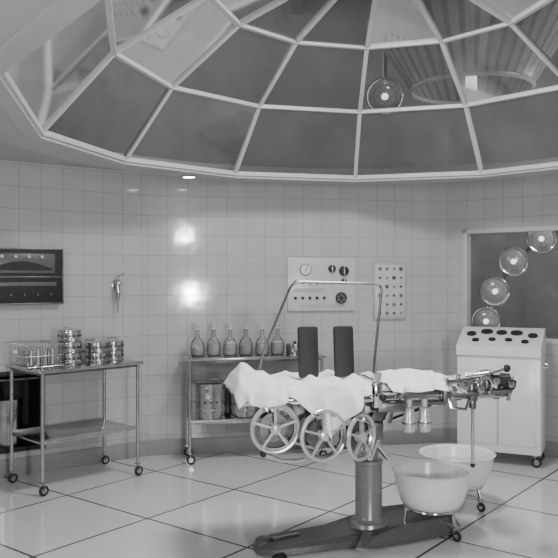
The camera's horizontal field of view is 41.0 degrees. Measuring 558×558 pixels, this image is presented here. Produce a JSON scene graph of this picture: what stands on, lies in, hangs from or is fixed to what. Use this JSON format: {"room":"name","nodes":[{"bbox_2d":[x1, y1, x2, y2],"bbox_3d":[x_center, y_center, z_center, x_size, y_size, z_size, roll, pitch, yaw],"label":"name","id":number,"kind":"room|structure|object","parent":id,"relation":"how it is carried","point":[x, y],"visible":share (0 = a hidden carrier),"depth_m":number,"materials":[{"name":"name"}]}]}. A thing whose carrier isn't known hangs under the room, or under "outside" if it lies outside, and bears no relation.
{"room":"operating room","nodes":[
{"label":"operating room","id":0,"kind":"room"},
{"bbox_2d":[0,141,131,171],"bbox_3d":[0.150,-0.900,2.640,8.100,0.001,8.480,0,0,0],"label":"ceiling","id":1,"kind":"structure","parent":0,"point":[8,152],"depth_m":5.58,"materials":[{"name":"paint"}]},
{"bbox_2d":[0,0,557,184],"bbox_3d":[0.600,-0.905,3.860,4.999,0.190,5.799,0,0,0],"label":"kerb","id":2,"kind":"object","parent":1,"relation":"attached to","point":[25,25],"visible":0.89,"depth_m":4.72,"materials":[{"name":"paint"}]},
{"bbox_2d":[181,175,196,178],"bbox_3d":[-0.720,-0.821,5.980,0.126,0.020,0.126,0,0,0],"label":"recessed light","id":3,"kind":"object","parent":2,"relation":"attached to","point":[182,176],"visible":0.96,"depth_m":5.94,"materials":[{"name":"white"}]},
{"bbox_2d":[2,0,557,179],"bbox_3d":[0.600,-1.365,3.945,3.971,1.071,4.600,0,0,0],"label":"frame","id":4,"kind":"object","parent":2,"relation":"attached to","point":[165,41],"visible":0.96,"depth_m":4.65,"materials":[{"name":"paint"}]},
{"bbox_2d":[0,160,146,459],"bbox_3d":[-2.139,0.300,5.684,2.432,2.400,0.100,0,0,-36],"label":"wall","id":5,"kind":"structure","parent":0,"point":[98,217],"depth_m":6.03,"materials":[{"name":"tile"}]},
{"bbox_2d":[0,371,45,453],"bbox_3d":[-2.126,1.010,5.814,0.510,0.615,0.355,0,0,-36],"label":"lower cabinet","id":6,"kind":"object","parent":5,"relation":"attached to","point":[26,387],"visible":0.73,"depth_m":5.81,"materials":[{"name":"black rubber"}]},
{"bbox_2d":[0,248,63,304],"bbox_3d":[-1.951,-0.020,5.706,0.610,0.430,0.083,0,0,-36],"label":"control panel","id":7,"kind":"object","parent":5,"relation":"attached to","point":[27,275],"visible":1,"depth_m":5.72,"materials":[{"name":"black metal"}]},
{"bbox_2d":[0,440,147,477],"bbox_3d":[-2.105,1.435,5.637,2.432,0.130,0.017,0,0,-36],"label":"baseboard","id":8,"kind":"structure","parent":5,"relation":"attached to","point":[67,459],"depth_m":5.95,"materials":[{"name":"tile"}]},
{"bbox_2d":[112,274,124,313],"bbox_3d":[-1.321,0.122,6.151,0.083,0.336,0.091,0,0,-36],"label":"soap dispenser","id":9,"kind":"object","parent":5,"relation":"attached to","point":[116,284],"visible":1,"depth_m":6.12,"materials":[{"name":"silver metal"}]},
{"bbox_2d":[0,442,557,557],"bbox_3d":[0.250,1.550,3.000,9.600,0.100,11.400,0,0,0],"label":"floor","id":10,"kind":"structure","parent":0,"point":[216,506],"depth_m":4.93,"materials":[{"name":"tile"}]},
{"bbox_2d":[5,359,142,495],"bbox_3d":[-1.516,1.052,5.596,0.862,0.895,0.530,0,0,-45],"label":"trolley","id":11,"kind":"object","parent":10,"relation":"on","point":[43,435],"visible":0.96,"depth_m":5.48,"materials":[{"name":"metal"}]},
{"bbox_2d":[9,341,63,368],"bbox_3d":[-1.743,0.542,5.376,0.226,0.164,0.304,0,0,45],"label":"basket","id":12,"kind":"object","parent":11,"relation":"on","point":[44,357],"visible":0.99,"depth_m":5.31,"materials":[{"name":"silver metal"}]},
{"bbox_2d":[57,326,81,363],"bbox_3d":[-1.559,0.490,5.558,0.180,0.273,0.185,0,0,-8],"label":"drum","id":13,"kind":"object","parent":11,"relation":"on","point":[71,338],"visible":0.88,"depth_m":5.49,"materials":[{"name":"metal"}]},
{"bbox_2d":[81,339,93,359],"bbox_3d":[-1.481,0.550,5.848,0.140,0.153,0.144,0,0,-5],"label":"drum","id":14,"kind":"object","parent":11,"relation":"on","point":[83,344],"visible":0.26,"depth_m":5.79,"materials":[{"name":"metal"}]},
{"bbox_2d":[86,339,107,361],"bbox_3d":[-1.382,0.540,5.678,0.166,0.173,0.171,0,0,-4],"label":"drum","id":15,"kind":"object","parent":11,"relation":"on","point":[96,351],"visible":1,"depth_m":5.62,"materials":[{"name":"metal"}]},
{"bbox_2d":[103,337,123,359],"bbox_3d":[-1.294,0.540,5.823,0.174,0.173,0.179,0,0,-14],"label":"drum","id":16,"kind":"object","parent":11,"relation":"on","point":[115,347],"visible":0.66,"depth_m":5.76,"materials":[{"name":"metal"}]},
{"bbox_2d":[183,352,326,464],"bbox_3d":[-0.204,1.057,6.285,1.182,0.885,0.360,0,0,-11],"label":"trolley","id":17,"kind":"object","parent":10,"relation":"on","point":[253,357],"visible":0.61,"depth_m":6.10,"materials":[{"name":"metal"}]},
{"bbox_2d":[190,324,204,356],"bbox_3d":[-0.675,0.506,6.192,0.120,0.264,0.120,0,0,17],"label":"glass bottle","id":18,"kind":"object","parent":17,"relation":"on","point":[196,351],"visible":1,"depth_m":6.16,"materials":[{"name":"glass"}]},
{"bbox_2d":[191,378,226,419],"bbox_3d":[-0.582,0.993,6.206,0.300,0.333,0.308,0,0,-2],"label":"drum","id":19,"kind":"object","parent":17,"relation":"on","point":[208,395],"visible":0.97,"depth_m":6.08,"materials":[{"name":"metal"}]},
{"bbox_2d":[206,324,220,355],"bbox_3d":[-0.546,0.506,6.238,0.120,0.264,0.120,0,0,0],"label":"glass bottle","id":20,"kind":"object","parent":17,"relation":"on","point":[213,349],"visible":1,"depth_m":6.21,"materials":[{"name":"glass"}]},
{"bbox_2d":[223,324,236,355],"bbox_3d":[-0.408,0.506,6.244,0.120,0.264,0.120,0,0,-17],"label":"glass bottle","id":21,"kind":"object","parent":17,"relation":"on","point":[229,347],"visible":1,"depth_m":6.21,"materials":[{"name":"glass"}]},
{"bbox_2d":[228,390,258,418],"bbox_3d":[-0.297,1.023,6.263,0.260,0.273,0.267,0,0,-14],"label":"drum","id":22,"kind":"object","parent":17,"relation":"on","point":[244,412],"visible":0.52,"depth_m":6.16,"materials":[{"name":"metal"}]},
{"bbox_2d":[239,323,252,354],"bbox_3d":[-0.279,0.506,6.290,0.120,0.264,0.120,0,0,17],"label":"glass bottle","id":23,"kind":"object","parent":17,"relation":"on","point":[243,349],"visible":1,"depth_m":6.27,"materials":[{"name":"glass"}]},
{"bbox_2d":[255,323,268,354],"bbox_3d":[-0.142,0.506,6.297,0.120,0.264,0.120,0,0,0],"label":"glass bottle","id":24,"kind":"object","parent":17,"relation":"on","point":[259,347],"visible":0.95,"depth_m":6.27,"materials":[{"name":"glass"}]},
{"bbox_2d":[263,405,289,416],"bbox_3d":[-0.001,1.023,6.321,0.260,0.273,0.267,0,0,-32],"label":"drum","id":25,"kind":"object","parent":17,"relation":"on","point":[283,413],"visible":0.05,"depth_m":6.21,"materials":[{"name":"metal"}]},
{"bbox_2d":[271,323,284,354],"bbox_3d":[-0.012,0.506,6.343,0.120,0.264,0.120,0,0,-17],"label":"glass bottle","id":26,"kind":"object","parent":17,"relation":"on","point":[277,346],"visible":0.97,"depth_m":6.31,"materials":[{"name":"glass"}]},
{"bbox_2d":[286,341,297,354],"bbox_3d":[0.134,0.582,6.351,0.160,0.112,0.160,0,0,0],"label":"drum","id":27,"kind":"object","parent":17,"relation":"on","point":[291,348],"visible":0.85,"depth_m":6.28,"materials":[{"name":"silver metal"}]},
{"bbox_2d":[228,281,516,557],"bbox_3d":[0.511,0.755,4.266,1.553,1.491,0.714,0,0,-11],"label":"table","id":28,"kind":"object","parent":10,"relation":"on","point":[372,525],"visible":0.91,"depth_m":4.13,"materials":[{"name":"paint"}]},
{"bbox_2d":[223,362,371,441],"bbox_3d":[0.099,0.666,4.170,0.756,0.382,0.616,0,0,-11],"label":"sheet","id":29,"kind":"object","parent":28,"relation":"on","point":[344,395],"visible":0.88,"depth_m":3.98,"materials":[{"name":"white fabric"}]},
{"bbox_2d":[360,368,466,392],"bbox_3d":[0.768,0.585,4.325,0.456,0.092,0.598,0,0,-11],"label":"sheet","id":30,"kind":"object","parent":28,"relation":"on","point":[399,380],"visible":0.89,"depth_m":4.14,"materials":[{"name":"white fabric"}]},
{"bbox_2d":[391,459,472,541],"bbox_3d":[0.900,1.308,4.400,0.473,0.382,0.473,0,0,-40],"label":"basin","id":31,"kind":"object","parent":10,"relation":"on","point":[433,487],"visible":0.83,"depth_m":4.26,"materials":[{"name":"white ceramic"}]},
{"bbox_2d":[419,444,495,511],"bbox_3d":[1.180,1.323,4.950,0.500,0.352,0.500,0,0,-40],"label":"basin","id":32,"kind":"object","parent":10,"relation":"on","point":[458,453],"visible":0.44,"depth_m":5.02,"materials":[{"name":"white ceramic"}]},
{"bbox_2d":[456,326,549,467],"bbox_3d":[1.855,0.955,6.162,0.703,1.089,0.380,0,0,25],"label":"console","id":33,"kind":"object","parent":10,"relation":"on","point":[517,425],"visible":0.69,"depth_m":6.00,"materials":[{"name":"white metal"}]},
{"bbox_2d":[147,173,448,439],"bbox_3d":[0.215,0.300,6.664,2.742,2.400,0.100,0,0,-11],"label":"wall","id":34,"kind":"structure","parent":0,"point":[218,251],"depth_m":6.56,"materials":[{"name":"tile"}]},
{"bbox_2d":[147,428,448,455],"bbox_3d":[0.227,1.435,6.607,2.742,0.130,0.017,0,0,-11],"label":"baseboard","id":35,"kind":"structure","parent":34,"relation":"attached to","point":[436,435],"depth_m":6.49,"materials":[{"name":"tile"}]},
{"bbox_2d":[287,258,354,310],"bbox_3d":[0.382,0.048,6.615,0.620,0.470,0.060,0,0,-11],"label":"wall control panel","id":36,"kind":"object","parent":34,"relation":"attached to","point":[302,296],"visible":0.9,"depth_m":6.62,"materials":[{"name":"metal"}]},
{"bbox_2d":[373,263,405,318],"bbox_3d":[1.003,0.108,6.747,0.310,0.510,0.043,0,0,-11],"label":"panel","id":37,"kind":"object","parent":34,"relation":"attached to","point":[391,276],"visible":0.87,"depth_m":6.74,"materials":[{"name":"white metal"}]},
{"bbox_2d":[47,0,557,338],"bbox_3d":[0.250,-0.950,3.000,9.700,4.900,11.600,0,0,0],"label":"window glass","id":38,"kind":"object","parent":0,"point":[108,115],"depth_m":8.70,"materials":[{"name":"glass"}]},
{"bbox_2d":[290,0,302,13],"bbox_3d":[0.200,-3.180,3.000,6.540,0.220,11.300,0,0,0],"label":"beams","id":39,"kind":"structure","parent":38,"relation":"attached to","point":[296,6],"depth_m":8.44,"materials":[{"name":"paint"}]},
{"bbox_2d":[366,50,403,113],"bbox_3d":[0.899,-2.358,6.512,0.318,1.891,0.515,0,0,0],"label":"spotlight","id":40,"kind":"object","parent":38,"relation":"attached to","point":[384,91],"visible":0.88,"depth_m":6.33,"materials":[{"name":"metal"}]},
{"bbox_2d":[382,44,461,103],"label":"lamp","id":41,"kind":"object","parent":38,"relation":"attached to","point":[424,70],"depth_m":6.14,"materials":[{"name":"grey metal"}]},
{"bbox_2d":[422,0,501,36],"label":"lamp","id":42,"kind":"object","parent":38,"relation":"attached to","point":[451,17],"depth_m":5.62,"materials":[{"name":"grey metal"}]},
{"bbox_2d":[446,26,545,93],"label":"lamp","id":43,"kind":"object","parent":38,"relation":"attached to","point":[506,60],"depth_m":5.78,"materials":[{"name":"grey metal"}]},
{"bbox_2d":[518,0,557,58],"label":"lamp","id":44,"kind":"object","parent":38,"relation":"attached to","point":[542,25],"depth_m":5.72,"materials":[{"name":"grey metal"}]},
{"bbox_2d":[449,174,557,441],"bbox_3d":[2.516,0.300,6.204,2.322,2.400,0.100,0,0,38],"label":"wall","id":45,"kind":"structure","parent":0,"point":[523,201],"depth_m":6.61,"materials":[{"name":"tile"}]},
{"bbox_2d":[449,428,557,457],"bbox_3d":[2.480,1.435,6.159,2.322,0.130,0.019,0,0,38],"label":"baseboard","id":46,"kind":"structure","parent":45,"relation":"attached to","point":[551,448],"depth_m":6.31,"materials":[{"name":"tile"}]},
{"bbox_2d":[462,225,557,344],"bbox_3d":[2.256,0.050,6.394,1.420,1.000,0.100,0,0,38],"label":"window frame","id":47,"kind":"structure","parent":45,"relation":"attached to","point":[466,233],"depth_m":6.77,"materials":[{"name":"paint"}]},
{"bbox_2d":[471,231,557,326],"bbox_3d":[2.603,0.390,7.291,1.454,2.220,0.428,0,0,9],"label":"spotlights","id":48,"kind":"object","parent":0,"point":[512,261],"visible":0.85,"depth_m":7.18,"materials":[{"name":"metal"}]}
]}

